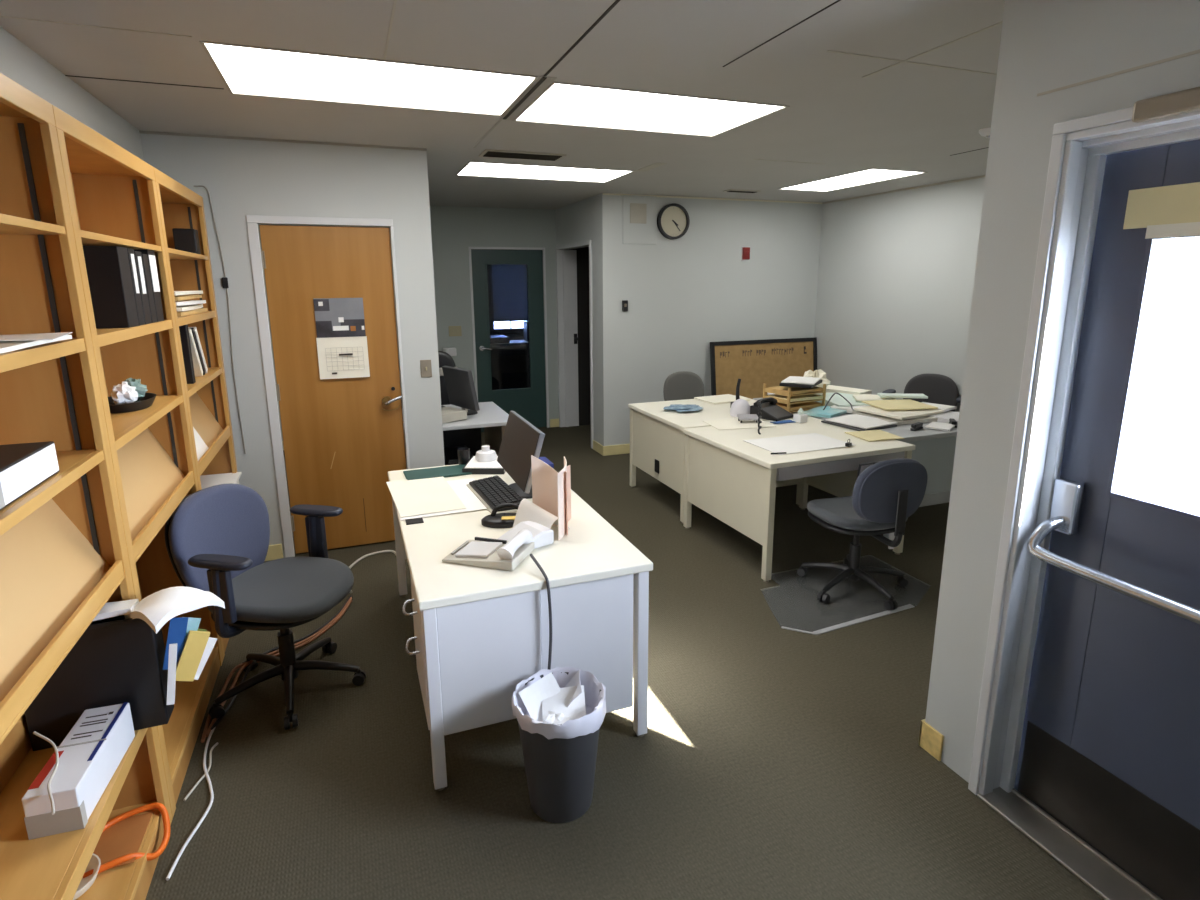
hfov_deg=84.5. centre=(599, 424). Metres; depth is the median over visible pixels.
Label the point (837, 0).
trim
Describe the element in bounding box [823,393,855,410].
cable
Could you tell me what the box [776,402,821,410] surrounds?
paper stack
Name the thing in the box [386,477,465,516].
sheet
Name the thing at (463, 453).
pen cup
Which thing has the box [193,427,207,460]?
sheet
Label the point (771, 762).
floor
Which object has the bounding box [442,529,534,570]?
desk phone
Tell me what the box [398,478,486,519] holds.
sheet
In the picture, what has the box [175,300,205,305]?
paper stack
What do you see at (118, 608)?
paper stack
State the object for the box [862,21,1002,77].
trim
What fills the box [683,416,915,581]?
office desk
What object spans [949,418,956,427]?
stapler
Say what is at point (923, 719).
baseboard
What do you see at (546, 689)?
sheet
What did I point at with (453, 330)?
light switch
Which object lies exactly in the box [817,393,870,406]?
paper stack
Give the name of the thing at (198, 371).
binder
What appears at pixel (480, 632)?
office desk
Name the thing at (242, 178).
wall
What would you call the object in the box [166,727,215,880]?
cable
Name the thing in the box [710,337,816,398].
notice board
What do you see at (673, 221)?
wall clock
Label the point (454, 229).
wall
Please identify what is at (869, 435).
paper stack
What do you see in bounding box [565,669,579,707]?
sheet
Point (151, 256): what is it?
binder
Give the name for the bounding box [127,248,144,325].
binder
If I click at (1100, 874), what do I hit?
threshold
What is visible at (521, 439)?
computer monitor
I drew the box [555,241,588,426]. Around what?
trim
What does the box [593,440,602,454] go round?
baseboard
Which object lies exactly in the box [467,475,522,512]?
keyboard
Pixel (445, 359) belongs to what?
chair
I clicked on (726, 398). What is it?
paper stack
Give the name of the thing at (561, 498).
folder
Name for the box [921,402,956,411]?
paper stack
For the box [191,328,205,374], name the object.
binder
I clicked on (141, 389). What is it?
crumpled paper
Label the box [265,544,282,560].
baseboard
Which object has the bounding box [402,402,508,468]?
office desk
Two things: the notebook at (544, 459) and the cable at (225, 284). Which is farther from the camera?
the cable at (225, 284)
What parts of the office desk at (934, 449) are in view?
panel, rail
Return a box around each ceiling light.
[199,40,539,115]
[456,161,634,182]
[513,81,789,136]
[779,168,927,191]
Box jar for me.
[475,445,496,461]
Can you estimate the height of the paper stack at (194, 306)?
0.020 m
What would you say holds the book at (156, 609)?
in the file holder
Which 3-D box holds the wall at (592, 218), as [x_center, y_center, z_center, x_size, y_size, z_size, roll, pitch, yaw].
[-0.176,-1.064,7.045,0.120,2.500,1.480,-5,13,-20]
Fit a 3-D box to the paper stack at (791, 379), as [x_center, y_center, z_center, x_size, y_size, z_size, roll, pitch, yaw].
[1.557,-0.345,5.105,0.240,0.015,0.320,6,14,27]
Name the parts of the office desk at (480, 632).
leg, handle, handle, drawer, drawer, leg, panel, panel, modesty panel, leg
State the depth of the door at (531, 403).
7.54 m
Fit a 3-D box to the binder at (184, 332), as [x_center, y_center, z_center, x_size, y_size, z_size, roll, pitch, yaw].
[-1.994,-0.319,3.013,0.220,0.270,0.050,-5,13,-20]
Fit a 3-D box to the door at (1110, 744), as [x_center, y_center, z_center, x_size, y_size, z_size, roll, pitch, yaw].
[1.514,0.294,1.579,0.185,2.113,0.936,-5,13,-20]
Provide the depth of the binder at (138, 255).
2.38 m
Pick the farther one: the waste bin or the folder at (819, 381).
the folder at (819, 381)
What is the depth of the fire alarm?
6.70 m
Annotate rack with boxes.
[763,383,825,412]
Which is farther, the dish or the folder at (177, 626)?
the folder at (177, 626)
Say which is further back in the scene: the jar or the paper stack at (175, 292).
the jar
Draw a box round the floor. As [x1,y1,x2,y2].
[145,425,1103,899]
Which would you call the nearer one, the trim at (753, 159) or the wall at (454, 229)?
the trim at (753, 159)
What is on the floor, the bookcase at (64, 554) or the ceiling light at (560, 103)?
the bookcase at (64, 554)
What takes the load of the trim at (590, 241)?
attached to the wall at (592, 218)
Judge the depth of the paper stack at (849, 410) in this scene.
5.04 m
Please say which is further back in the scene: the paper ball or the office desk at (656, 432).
the office desk at (656, 432)
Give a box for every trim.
[0,16,191,36]
[65,75,223,88]
[139,131,426,150]
[383,0,396,59]
[473,120,501,147]
[500,76,556,120]
[503,77,546,118]
[544,0,619,76]
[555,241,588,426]
[589,240,593,448]
[602,193,821,203]
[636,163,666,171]
[723,0,840,66]
[753,159,819,163]
[822,175,985,203]
[827,50,996,75]
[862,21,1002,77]
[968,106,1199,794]
[1037,49,1199,96]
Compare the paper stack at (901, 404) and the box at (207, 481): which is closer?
the box at (207, 481)
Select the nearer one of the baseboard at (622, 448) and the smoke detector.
the smoke detector
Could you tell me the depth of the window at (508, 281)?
9.46 m
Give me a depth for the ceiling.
2.58 m
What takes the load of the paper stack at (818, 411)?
on the office desk at (934, 449)
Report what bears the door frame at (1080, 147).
attached to the wall at (1046, 45)
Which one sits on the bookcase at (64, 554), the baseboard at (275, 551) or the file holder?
the file holder
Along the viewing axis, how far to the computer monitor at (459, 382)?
4.97 m
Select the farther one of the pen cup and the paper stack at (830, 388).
the paper stack at (830, 388)
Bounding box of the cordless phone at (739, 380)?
[730,378,740,407]
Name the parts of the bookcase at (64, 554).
panel, rail, shelf, shelf, shelf, shelf, shelf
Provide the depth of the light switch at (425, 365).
4.27 m
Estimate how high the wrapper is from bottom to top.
0.096 m
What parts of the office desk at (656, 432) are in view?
leg, panel, leg, cap, leg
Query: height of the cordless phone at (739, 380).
0.237 m
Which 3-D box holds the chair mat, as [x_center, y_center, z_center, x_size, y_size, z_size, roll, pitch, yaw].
[1.331,0.930,3.687,1.070,0.004,0.670,-5,13,-20]
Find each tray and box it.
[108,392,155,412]
[462,456,505,473]
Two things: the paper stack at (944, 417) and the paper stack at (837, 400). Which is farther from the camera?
the paper stack at (837, 400)
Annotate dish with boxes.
[73,854,100,899]
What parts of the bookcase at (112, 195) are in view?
rail, panel, shelf, shelf, panel, shelf, shelf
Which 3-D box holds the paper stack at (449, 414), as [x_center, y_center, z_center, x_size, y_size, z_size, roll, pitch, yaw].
[-1.142,-0.077,4.857,0.220,0.070,0.280,-10,15,-37]
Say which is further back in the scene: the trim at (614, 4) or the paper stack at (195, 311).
the paper stack at (195, 311)
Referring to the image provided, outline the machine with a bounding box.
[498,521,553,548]
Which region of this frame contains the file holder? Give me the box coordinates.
[24,615,173,750]
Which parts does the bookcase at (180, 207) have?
rail, shelf, panel, shelf, shelf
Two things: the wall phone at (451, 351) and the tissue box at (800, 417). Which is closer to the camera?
the tissue box at (800, 417)
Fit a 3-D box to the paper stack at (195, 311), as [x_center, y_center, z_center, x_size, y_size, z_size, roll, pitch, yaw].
[-2.048,-0.535,3.137,0.220,0.019,0.620,-5,13,-20]
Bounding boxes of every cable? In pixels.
[33,731,58,814]
[83,802,170,877]
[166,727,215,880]
[183,742,217,800]
[194,185,245,453]
[201,600,351,742]
[205,597,351,736]
[210,595,351,729]
[349,550,395,592]
[530,553,551,669]
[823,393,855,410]
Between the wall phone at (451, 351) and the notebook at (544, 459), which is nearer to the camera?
the notebook at (544, 459)
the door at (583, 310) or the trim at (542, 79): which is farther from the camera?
the door at (583, 310)
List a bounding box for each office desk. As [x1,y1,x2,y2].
[388,464,652,790]
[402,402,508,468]
[628,396,810,523]
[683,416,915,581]
[753,398,957,538]
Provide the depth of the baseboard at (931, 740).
2.41 m
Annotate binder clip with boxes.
[845,439,851,446]
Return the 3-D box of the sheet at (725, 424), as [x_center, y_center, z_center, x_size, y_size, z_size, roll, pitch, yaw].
[0.976,-0.009,4.644,0.420,0.005,0.300,-3,13,-12]
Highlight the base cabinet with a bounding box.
[490,321,529,389]
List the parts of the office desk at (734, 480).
leg, panel, leg, modesty panel, leg, panel, drawer, leg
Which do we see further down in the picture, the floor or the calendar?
the floor
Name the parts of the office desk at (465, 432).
modesty panel, leg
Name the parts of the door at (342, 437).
handle, lever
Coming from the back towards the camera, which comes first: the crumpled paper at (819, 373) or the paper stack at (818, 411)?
the crumpled paper at (819, 373)
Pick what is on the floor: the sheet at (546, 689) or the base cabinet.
the base cabinet
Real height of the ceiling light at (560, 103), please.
0.064 m
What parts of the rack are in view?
post, post, post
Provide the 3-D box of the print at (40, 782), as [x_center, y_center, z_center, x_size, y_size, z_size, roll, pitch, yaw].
[-1.356,0.844,1.619,0.021,0.001,0.132,-4,13,-17]
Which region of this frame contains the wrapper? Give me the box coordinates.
[111,382,137,403]
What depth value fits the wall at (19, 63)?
2.52 m
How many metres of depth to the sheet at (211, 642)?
2.00 m
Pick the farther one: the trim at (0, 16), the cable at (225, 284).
the cable at (225, 284)
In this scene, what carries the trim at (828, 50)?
attached to the ceiling
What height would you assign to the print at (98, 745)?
0.001 m
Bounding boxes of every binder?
[83,246,138,328]
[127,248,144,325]
[134,249,163,321]
[134,251,151,323]
[142,254,156,322]
[179,324,195,383]
[188,327,207,372]
[188,328,202,376]
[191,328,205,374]
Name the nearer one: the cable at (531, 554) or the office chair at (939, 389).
the cable at (531, 554)
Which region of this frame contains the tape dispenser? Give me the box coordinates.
[481,503,518,527]
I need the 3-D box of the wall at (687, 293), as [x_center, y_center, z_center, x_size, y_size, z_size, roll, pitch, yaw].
[1.275,-1.034,6.861,2.460,2.500,0.100,-5,13,-20]
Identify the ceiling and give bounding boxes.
[0,0,1004,209]
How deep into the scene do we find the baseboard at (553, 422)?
7.92 m
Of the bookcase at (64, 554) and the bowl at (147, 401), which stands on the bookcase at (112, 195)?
the bowl at (147, 401)
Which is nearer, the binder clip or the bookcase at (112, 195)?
the bookcase at (112, 195)
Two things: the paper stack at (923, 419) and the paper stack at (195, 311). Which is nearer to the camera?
the paper stack at (195, 311)
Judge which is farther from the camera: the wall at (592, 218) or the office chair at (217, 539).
the wall at (592, 218)
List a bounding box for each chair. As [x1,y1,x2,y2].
[164,483,365,729]
[438,351,457,404]
[663,371,703,400]
[797,458,927,610]
[882,373,960,410]
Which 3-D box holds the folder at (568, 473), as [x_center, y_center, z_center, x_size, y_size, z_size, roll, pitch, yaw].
[-0.135,0.290,2.697,0.018,0.260,0.200,0,12,1]
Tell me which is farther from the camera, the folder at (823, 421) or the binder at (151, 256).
the folder at (823, 421)
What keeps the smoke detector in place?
attached to the ceiling
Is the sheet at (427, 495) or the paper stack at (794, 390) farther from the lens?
the paper stack at (794, 390)
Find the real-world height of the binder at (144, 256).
0.250 m
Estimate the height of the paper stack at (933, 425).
0.018 m
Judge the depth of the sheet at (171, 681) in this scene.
1.92 m
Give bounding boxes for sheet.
[0,332,72,340]
[166,643,176,704]
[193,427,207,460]
[194,637,216,679]
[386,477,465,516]
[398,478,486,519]
[513,499,569,528]
[518,672,561,720]
[542,686,585,722]
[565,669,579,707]
[703,419,775,429]
[743,433,855,454]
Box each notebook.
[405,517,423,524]
[539,457,553,468]
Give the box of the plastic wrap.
[663,404,702,411]
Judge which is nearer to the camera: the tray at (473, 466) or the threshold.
the threshold
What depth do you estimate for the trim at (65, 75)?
2.66 m
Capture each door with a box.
[246,215,409,557]
[468,247,548,431]
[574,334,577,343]
[575,247,590,425]
[1014,86,1199,899]
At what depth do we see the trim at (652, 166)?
4.69 m
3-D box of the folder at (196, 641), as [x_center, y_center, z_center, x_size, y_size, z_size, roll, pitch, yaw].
[-1.214,0.686,1.962,0.111,0.159,0.012,-9,15,-36]
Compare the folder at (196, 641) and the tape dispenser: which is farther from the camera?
the tape dispenser
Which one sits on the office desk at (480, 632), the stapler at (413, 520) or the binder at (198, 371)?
the stapler at (413, 520)
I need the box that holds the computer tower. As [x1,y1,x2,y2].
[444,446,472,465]
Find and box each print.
[28,751,63,789]
[87,702,127,760]
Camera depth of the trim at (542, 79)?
2.88 m
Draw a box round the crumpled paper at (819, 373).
[803,369,830,394]
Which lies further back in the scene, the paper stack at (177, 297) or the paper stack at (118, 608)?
the paper stack at (177, 297)
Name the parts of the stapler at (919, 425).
arm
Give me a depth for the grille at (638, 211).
6.22 m
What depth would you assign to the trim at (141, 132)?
3.73 m
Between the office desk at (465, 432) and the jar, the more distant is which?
the office desk at (465, 432)
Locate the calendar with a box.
[313,298,369,378]
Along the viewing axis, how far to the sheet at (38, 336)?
1.57 m
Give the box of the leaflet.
[771,420,794,423]
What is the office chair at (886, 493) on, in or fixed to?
on the chair mat
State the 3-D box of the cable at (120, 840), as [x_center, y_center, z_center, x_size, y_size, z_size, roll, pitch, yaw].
[-1.413,1.237,1.937,0.248,0.069,0.238,-5,13,-20]
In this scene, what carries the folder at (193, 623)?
in the file holder
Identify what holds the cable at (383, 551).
on the floor
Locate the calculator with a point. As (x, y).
(741, 417)
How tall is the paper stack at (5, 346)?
0.016 m
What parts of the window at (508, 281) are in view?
rail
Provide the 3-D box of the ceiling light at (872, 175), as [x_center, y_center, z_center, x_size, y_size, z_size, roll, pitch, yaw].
[2.033,-2.038,5.437,0.535,0.064,1.150,-5,13,-20]
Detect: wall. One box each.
[0,26,143,160]
[140,133,444,557]
[258,206,558,440]
[471,249,523,339]
[555,194,614,445]
[615,195,821,444]
[814,177,984,411]
[925,0,1199,782]
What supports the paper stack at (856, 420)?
on the folder at (823, 421)
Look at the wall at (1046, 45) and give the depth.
1.98 m
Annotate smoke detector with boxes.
[979,127,990,137]
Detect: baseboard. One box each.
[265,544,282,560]
[282,419,558,449]
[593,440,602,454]
[603,444,629,455]
[918,719,924,745]
[919,721,943,760]
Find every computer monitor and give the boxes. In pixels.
[442,366,479,415]
[497,411,544,498]
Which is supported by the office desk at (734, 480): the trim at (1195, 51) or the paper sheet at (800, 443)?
the paper sheet at (800, 443)
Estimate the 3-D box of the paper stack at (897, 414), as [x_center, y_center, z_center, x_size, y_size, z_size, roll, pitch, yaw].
[2.182,-0.106,4.830,0.460,0.023,0.400,-7,14,-28]
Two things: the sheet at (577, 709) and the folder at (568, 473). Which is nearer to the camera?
the sheet at (577, 709)
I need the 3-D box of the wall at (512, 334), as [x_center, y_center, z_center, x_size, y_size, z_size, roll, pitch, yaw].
[-0.989,-1.415,8.694,3.000,2.500,2.050,-5,13,-20]
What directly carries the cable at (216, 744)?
on the floor
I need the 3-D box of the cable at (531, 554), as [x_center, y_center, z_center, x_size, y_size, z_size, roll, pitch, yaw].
[-0.209,0.738,2.336,0.038,0.532,0.191,-5,13,-20]
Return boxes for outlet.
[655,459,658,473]
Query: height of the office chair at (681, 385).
0.860 m
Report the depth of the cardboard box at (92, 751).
1.64 m
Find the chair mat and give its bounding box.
[761,555,930,634]
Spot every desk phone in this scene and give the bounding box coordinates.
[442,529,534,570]
[750,397,792,434]
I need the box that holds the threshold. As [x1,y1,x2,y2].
[977,787,1161,899]
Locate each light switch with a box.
[420,360,431,377]
[449,326,461,336]
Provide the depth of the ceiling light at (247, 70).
2.67 m
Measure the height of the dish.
0.040 m
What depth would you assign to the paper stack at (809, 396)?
5.08 m
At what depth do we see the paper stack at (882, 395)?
5.12 m
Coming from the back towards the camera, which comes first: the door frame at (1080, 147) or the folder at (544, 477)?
the folder at (544, 477)
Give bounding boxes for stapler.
[910,422,922,430]
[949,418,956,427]
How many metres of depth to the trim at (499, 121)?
3.58 m
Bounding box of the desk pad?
[403,465,471,479]
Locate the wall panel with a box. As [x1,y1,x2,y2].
[623,195,656,244]
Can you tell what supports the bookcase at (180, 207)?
on the floor
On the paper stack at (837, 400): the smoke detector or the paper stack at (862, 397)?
the paper stack at (862, 397)
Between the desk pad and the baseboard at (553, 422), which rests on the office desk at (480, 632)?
the desk pad
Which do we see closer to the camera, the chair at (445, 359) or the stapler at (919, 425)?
the stapler at (919, 425)
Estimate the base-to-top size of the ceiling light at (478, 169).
0.064 m
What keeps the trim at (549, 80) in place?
attached to the ceiling
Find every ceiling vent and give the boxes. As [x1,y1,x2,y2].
[479,149,565,160]
[723,189,760,192]
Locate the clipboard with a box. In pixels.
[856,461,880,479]
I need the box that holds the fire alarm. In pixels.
[741,246,749,260]
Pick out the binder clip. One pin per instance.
(848, 444)
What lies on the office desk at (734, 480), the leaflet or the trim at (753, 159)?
the leaflet
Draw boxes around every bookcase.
[0,73,171,899]
[52,105,222,818]
[154,168,237,658]
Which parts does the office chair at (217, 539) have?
backrest, armrest, leg, leg, seat, leg, leg, armrest, leg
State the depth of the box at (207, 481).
3.65 m
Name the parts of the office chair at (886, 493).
leg, leg, seat, leg, leg, backrest, lever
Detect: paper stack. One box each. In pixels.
[0,335,71,353]
[93,599,138,620]
[174,291,202,294]
[175,295,201,300]
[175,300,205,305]
[176,304,202,310]
[177,308,207,316]
[441,407,466,423]
[694,394,749,403]
[768,394,822,401]
[769,386,822,394]
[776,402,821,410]
[781,376,820,384]
[803,406,846,417]
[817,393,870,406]
[825,414,897,428]
[826,385,871,394]
[830,405,867,412]
[845,430,904,441]
[852,410,937,424]
[853,394,896,400]
[854,406,943,419]
[862,399,937,410]
[877,393,927,398]
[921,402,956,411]
[925,422,954,430]
[929,411,958,425]
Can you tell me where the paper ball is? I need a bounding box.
[540,711,566,724]
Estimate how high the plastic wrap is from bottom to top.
0.032 m
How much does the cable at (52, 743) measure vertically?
0.044 m
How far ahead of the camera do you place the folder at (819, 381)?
4.98 m
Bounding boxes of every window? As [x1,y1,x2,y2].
[490,264,527,329]
[1122,237,1199,510]
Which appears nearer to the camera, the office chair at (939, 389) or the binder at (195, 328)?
the binder at (195, 328)
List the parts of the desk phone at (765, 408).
curly cord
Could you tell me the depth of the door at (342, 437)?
4.10 m
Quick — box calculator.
[737,414,757,422]
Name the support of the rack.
on the office desk at (934, 449)
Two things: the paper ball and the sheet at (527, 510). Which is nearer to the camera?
the paper ball
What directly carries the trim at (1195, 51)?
attached to the wall at (1046, 45)
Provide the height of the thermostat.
0.104 m
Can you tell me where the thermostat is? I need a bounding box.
[622,300,627,310]
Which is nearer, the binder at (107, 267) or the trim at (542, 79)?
the binder at (107, 267)
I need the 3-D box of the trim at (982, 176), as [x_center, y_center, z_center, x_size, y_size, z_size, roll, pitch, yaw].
[3.114,-1.901,4.939,0.012,0.015,4.358,-5,13,-20]
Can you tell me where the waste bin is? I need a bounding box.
[512,667,605,822]
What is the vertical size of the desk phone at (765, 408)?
0.160 m
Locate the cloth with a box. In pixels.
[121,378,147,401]
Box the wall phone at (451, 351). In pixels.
[443,348,456,355]
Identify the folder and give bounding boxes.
[162,617,187,669]
[176,630,209,680]
[184,617,200,643]
[531,455,557,525]
[557,456,566,540]
[565,465,570,534]
[779,380,821,387]
[821,420,896,430]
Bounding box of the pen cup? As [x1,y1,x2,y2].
[457,448,469,464]
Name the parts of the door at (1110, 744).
lever arm, kick plate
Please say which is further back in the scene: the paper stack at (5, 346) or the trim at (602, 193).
the trim at (602, 193)
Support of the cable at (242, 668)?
on the floor
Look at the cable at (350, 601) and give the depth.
2.93 m
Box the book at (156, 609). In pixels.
[124,586,224,633]
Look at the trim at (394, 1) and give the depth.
2.11 m
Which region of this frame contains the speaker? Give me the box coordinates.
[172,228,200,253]
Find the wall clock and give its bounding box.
[657,203,689,238]
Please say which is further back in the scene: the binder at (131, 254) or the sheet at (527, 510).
the sheet at (527, 510)
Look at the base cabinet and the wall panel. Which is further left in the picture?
the base cabinet
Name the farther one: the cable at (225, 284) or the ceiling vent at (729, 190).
the ceiling vent at (729, 190)
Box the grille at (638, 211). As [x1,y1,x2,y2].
[630,203,646,223]
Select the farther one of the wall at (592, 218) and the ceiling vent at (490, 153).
the wall at (592, 218)
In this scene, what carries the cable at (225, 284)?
attached to the wall at (242, 178)
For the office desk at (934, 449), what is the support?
on the floor
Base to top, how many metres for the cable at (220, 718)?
0.056 m
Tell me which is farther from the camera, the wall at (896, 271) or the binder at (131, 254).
the wall at (896, 271)
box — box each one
[0,441,58,509]
[21,702,134,839]
[200,472,241,488]
[793,408,807,422]

